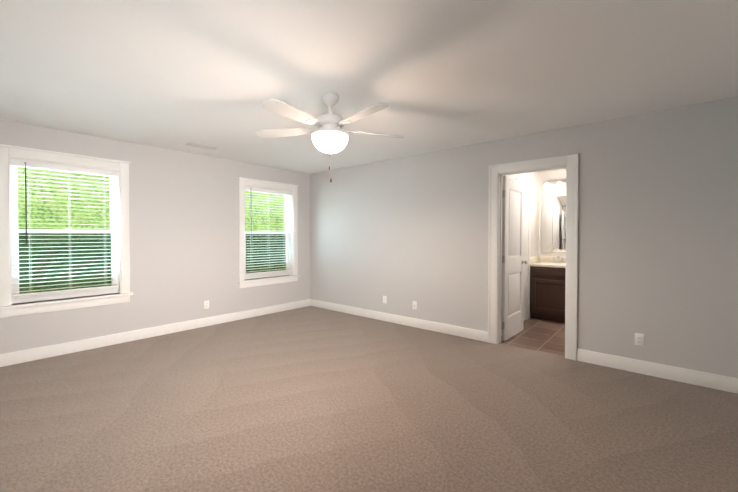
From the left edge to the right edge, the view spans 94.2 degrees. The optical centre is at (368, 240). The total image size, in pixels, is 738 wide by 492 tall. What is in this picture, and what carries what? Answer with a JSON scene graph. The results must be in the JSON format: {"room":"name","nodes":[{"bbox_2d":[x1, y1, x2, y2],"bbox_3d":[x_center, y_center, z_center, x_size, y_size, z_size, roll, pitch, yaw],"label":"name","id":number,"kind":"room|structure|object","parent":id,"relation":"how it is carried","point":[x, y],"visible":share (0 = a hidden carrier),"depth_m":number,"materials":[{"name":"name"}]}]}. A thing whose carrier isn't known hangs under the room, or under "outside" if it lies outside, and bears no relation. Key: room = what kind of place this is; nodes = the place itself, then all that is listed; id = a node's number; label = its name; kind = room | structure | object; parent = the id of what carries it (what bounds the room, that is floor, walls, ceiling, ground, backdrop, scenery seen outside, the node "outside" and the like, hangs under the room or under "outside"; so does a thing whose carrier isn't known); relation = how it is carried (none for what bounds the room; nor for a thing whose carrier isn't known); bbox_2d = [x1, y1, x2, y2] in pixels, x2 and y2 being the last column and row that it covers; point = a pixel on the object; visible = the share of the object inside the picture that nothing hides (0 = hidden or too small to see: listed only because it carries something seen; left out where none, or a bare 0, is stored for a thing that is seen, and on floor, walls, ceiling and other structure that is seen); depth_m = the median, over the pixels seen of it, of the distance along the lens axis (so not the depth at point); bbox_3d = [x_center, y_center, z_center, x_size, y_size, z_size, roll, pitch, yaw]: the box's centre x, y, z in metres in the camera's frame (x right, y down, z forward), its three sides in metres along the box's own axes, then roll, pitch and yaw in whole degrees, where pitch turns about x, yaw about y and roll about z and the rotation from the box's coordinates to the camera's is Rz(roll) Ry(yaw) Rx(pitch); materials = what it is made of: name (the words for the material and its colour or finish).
{"room":"empty bedroom","nodes":[
{"label":"empty bedroom","id":0,"kind":"room"},
{"bbox_2d":[0,120,309,353],"bbox_3d":[-2.577,0.012,4.733,0.150,2.440,4.630,1,1,41],"label":"wall","id":1,"kind":"structure","parent":0,"point":[184,232],"depth_m":4.55,"materials":[{"name":"grey paint"}]},
{"bbox_2d":[0,144,132,317],"bbox_3d":[-3.332,-0.096,3.812,0.198,1.711,1.151,1,1,41],"label":"window","id":2,"kind":"structure","parent":1,"relation":"in","point":[9,224],"depth_m":3.79,"materials":[{"name":"white wood"}]},
{"bbox_2d":[10,158,118,296],"bbox_3d":[-3.325,-0.130,3.806,0.078,1.400,0.901,1,1,41],"label":"window blind","id":3,"kind":"object","parent":2,"relation":"attached to","point":[59,167],"visible":0.98,"depth_m":3.75,"materials":[{"name":"white plastic"}]},
{"bbox_2d":[0,299,311,366],"bbox_3d":[-2.493,1.170,4.717,0.019,0.125,4.330,1,1,41],"label":"baseboard","id":4,"kind":"structure","parent":1,"relation":"attached to","point":[17,357],"depth_m":4.22,"materials":[{"name":"white wood"}]},
{"bbox_2d":[204,300,208,308],"bbox_3d":[-2.327,0.920,4.915,0.008,0.115,0.070,1,1,41],"label":"electrical outlet","id":5,"kind":"object","parent":1,"relation":"attached to","point":[206,304],"visible":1,"depth_m":4.91,"materials":[{"name":"white plastic"}]},
{"bbox_2d":[238,177,299,287],"bbox_3d":[-1.680,-0.122,5.736,0.198,1.711,1.150,1,1,41],"label":"window","id":6,"kind":"structure","parent":1,"relation":"in","point":[291,213],"depth_m":5.79,"materials":[{"name":"white wood"}]},
{"bbox_2d":[245,186,291,274],"bbox_3d":[-1.673,-0.157,5.729,0.078,1.400,0.900,1,1,41],"label":"window blind","id":7,"kind":"object","parent":6,"relation":"attached to","point":[269,191],"visible":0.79,"depth_m":5.69,"materials":[{"name":"white plastic"}]},
{"bbox_2d":[0,306,737,491],"bbox_3d":[-0.349,1.319,2.794,6.080,0.120,4.564,1,1,41],"label":"floor carpet","id":8,"kind":"object","parent":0,"point":[309,399],"visible":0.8,"depth_m":2.43,"materials":[{"name":"brown carpet"}]},
{"bbox_2d":[0,0,737,173],"bbox_3d":[-0.328,-1.241,2.784,6.080,0.120,4.630,1,1,41],"label":"ceiling","id":9,"kind":"structure","parent":0,"point":[434,75],"depth_m":2.33,"materials":[{"name":"white paint"}]},
{"bbox_2d":[185,142,217,149],"bbox_3d":[-2.133,-1.197,4.382,0.160,0.012,0.360,1,1,41],"label":"ceiling vent","id":10,"kind":"object","parent":9,"relation":"in","point":[202,146],"visible":1,"depth_m":4.36,"materials":[{"name":"white metal"}]},
{"bbox_2d":[255,92,404,181],"bbox_3d":[-0.319,-0.826,2.761,1.281,0.708,1.274,1,1,41],"label":"fan","id":11,"kind":"object","parent":9,"relation":"hanging from","point":[330,136],"visible":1,"depth_m":2.70,"materials":[{"name":"painted metal"},{"name":"painted wood"},{"name":"glass"}]},
{"bbox_2d":[502,172,538,256],"bbox_3d":[2.197,0.007,5.095,0.120,2.440,2.140,1,1,41],"label":"wall","id":12,"kind":"structure","parent":0,"point":[532,178],"depth_m":5.54,"materials":[{"name":"white paint"}]},
{"bbox_2d":[516,178,530,318],"bbox_3d":[2.296,0.170,5.105,0.018,2.115,0.670,1,1,41],"label":"trim","id":13,"kind":"structure","parent":12,"relation":"attached to","point":[527,184],"depth_m":5.30,"materials":[{"name":"white wood"}]},
{"bbox_2d":[524,187,528,320],"bbox_3d":[2.316,0.207,5.088,0.072,2.020,0.500,1,1,41],"label":"closet door","id":14,"kind":"structure","parent":12,"relation":"in","point":[526,200],"depth_m":5.20,"materials":[{"name":"white wood"}]},
{"bbox_2d":[310,96,737,377],"bbox_3d":[1.199,0.016,4.463,5.930,2.440,0.120,1,1,41],"label":"wall","id":15,"kind":"structure","parent":0,"point":[658,229],"depth_m":3.43,"materials":[{"name":"grey paint"}]},
{"bbox_2d":[383,296,386,303],"bbox_3d":[0.238,0.901,5.216,0.070,0.115,0.008,1,1,41],"label":"electrical outlet","id":16,"kind":"object","parent":15,"relation":"attached to","point":[385,299],"visible":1,"depth_m":5.20,"materials":[{"name":"white plastic"}]},
{"bbox_2d":[312,299,487,341],"bbox_3d":[0.191,1.163,5.256,3.328,0.125,0.015,1,1,41],"label":"baseboard","id":17,"kind":"structure","parent":15,"relation":"attached to","point":[469,333],"depth_m":4.91,"materials":[{"name":"white wood"}]},
{"bbox_2d":[413,301,416,309],"bbox_3d":[0.646,0.920,4.864,0.070,0.115,0.011,1,1,41],"label":"electrical outlet","id":18,"kind":"object","parent":15,"relation":"attached to","point":[414,304],"visible":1,"depth_m":4.85,"materials":[{"name":"white plastic"}]},
{"bbox_2d":[502,176,527,340],"bbox_3d":[1.872,0.219,4.436,0.165,2.018,0.711,1,1,42],"label":"door","id":19,"kind":"structure","parent":15,"relation":"in","point":[513,262],"depth_m":4.38,"materials":[{"name":"painted wood"},{"name":"brushed nickel"}]},
{"bbox_2d":[488,154,578,360],"bbox_3d":[1.848,0.173,3.902,0.932,2.141,0.164,1,1,41],"label":"door frame","id":20,"kind":"structure","parent":15,"relation":"attached to","point":[568,163],"depth_m":3.80,"materials":[{"name":"white wood"}]},
{"bbox_2d":[635,333,643,345],"bbox_3d":[2.549,0.935,3.231,0.070,0.115,0.008,1,1,41],"label":"electrical outlet","id":21,"kind":"object","parent":15,"relation":"attached to","point":[639,339],"visible":1,"depth_m":3.23,"materials":[{"name":"white plastic"}]},
{"bbox_2d":[577,349,737,393],"bbox_3d":[2.717,1.192,3.083,1.468,0.125,0.019,1,1,41],"label":"baseboard","id":22,"kind":"structure","parent":15,"relation":"attached to","point":[709,380],"depth_m":3.12,"materials":[{"name":"white wood"}]},
{"bbox_2d":[501,317,564,355],"bbox_3d":[2.953,1.297,4.420,2.170,0.120,2.206,1,1,41],"label":"floor","id":23,"kind":"structure","parent":0,"point":[544,335],"depth_m":4.37,"materials":[{"name":"brown tile"}]},
{"bbox_2d":[530,256,565,321],"bbox_3d":[2.919,0.733,5.356,0.642,0.978,0.572,1,1,41],"label":"bathroom vanity","id":24,"kind":"object","parent":23,"relation":"on","point":[547,287],"visible":0.79,"depth_m":5.21,"materials":[{"name":"brown wood"}]},
{"bbox_2d":[539,169,565,256],"bbox_3d":[3.632,0.006,5.194,1.930,2.440,0.120,1,1,41],"label":"wall","id":25,"kind":"structure","parent":0,"point":[553,190],"depth_m":5.65,"materials":[{"name":"white paint"}]},
{"bbox_2d":[541,196,565,251],"bbox_3d":[3.102,-0.264,5.559,0.575,0.916,0.009,1,1,41],"label":"mirror","id":26,"kind":"object","parent":25,"relation":"attached to","point":[553,223],"visible":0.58,"depth_m":5.62,"materials":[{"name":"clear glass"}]},
{"bbox_2d":[543,179,565,188],"bbox_3d":[3.061,-0.916,5.506,0.520,0.150,0.128,1,1,41],"label":"sconce","id":27,"kind":"object","parent":25,"relation":"attached to","point":[546,183],"visible":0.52,"depth_m":5.57,"materials":[{"name":"white glass"}]},
{"label":"outside","id":28,"kind":"structure","parent":0,"visible":0},
{"bbox_2d":[17,167,284,231],"bbox_3d":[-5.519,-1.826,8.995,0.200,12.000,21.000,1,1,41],"label":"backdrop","id":29,"kind":"structure","parent":28,"point":[105,217],"depth_m":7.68,"materials":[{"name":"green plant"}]}
]}

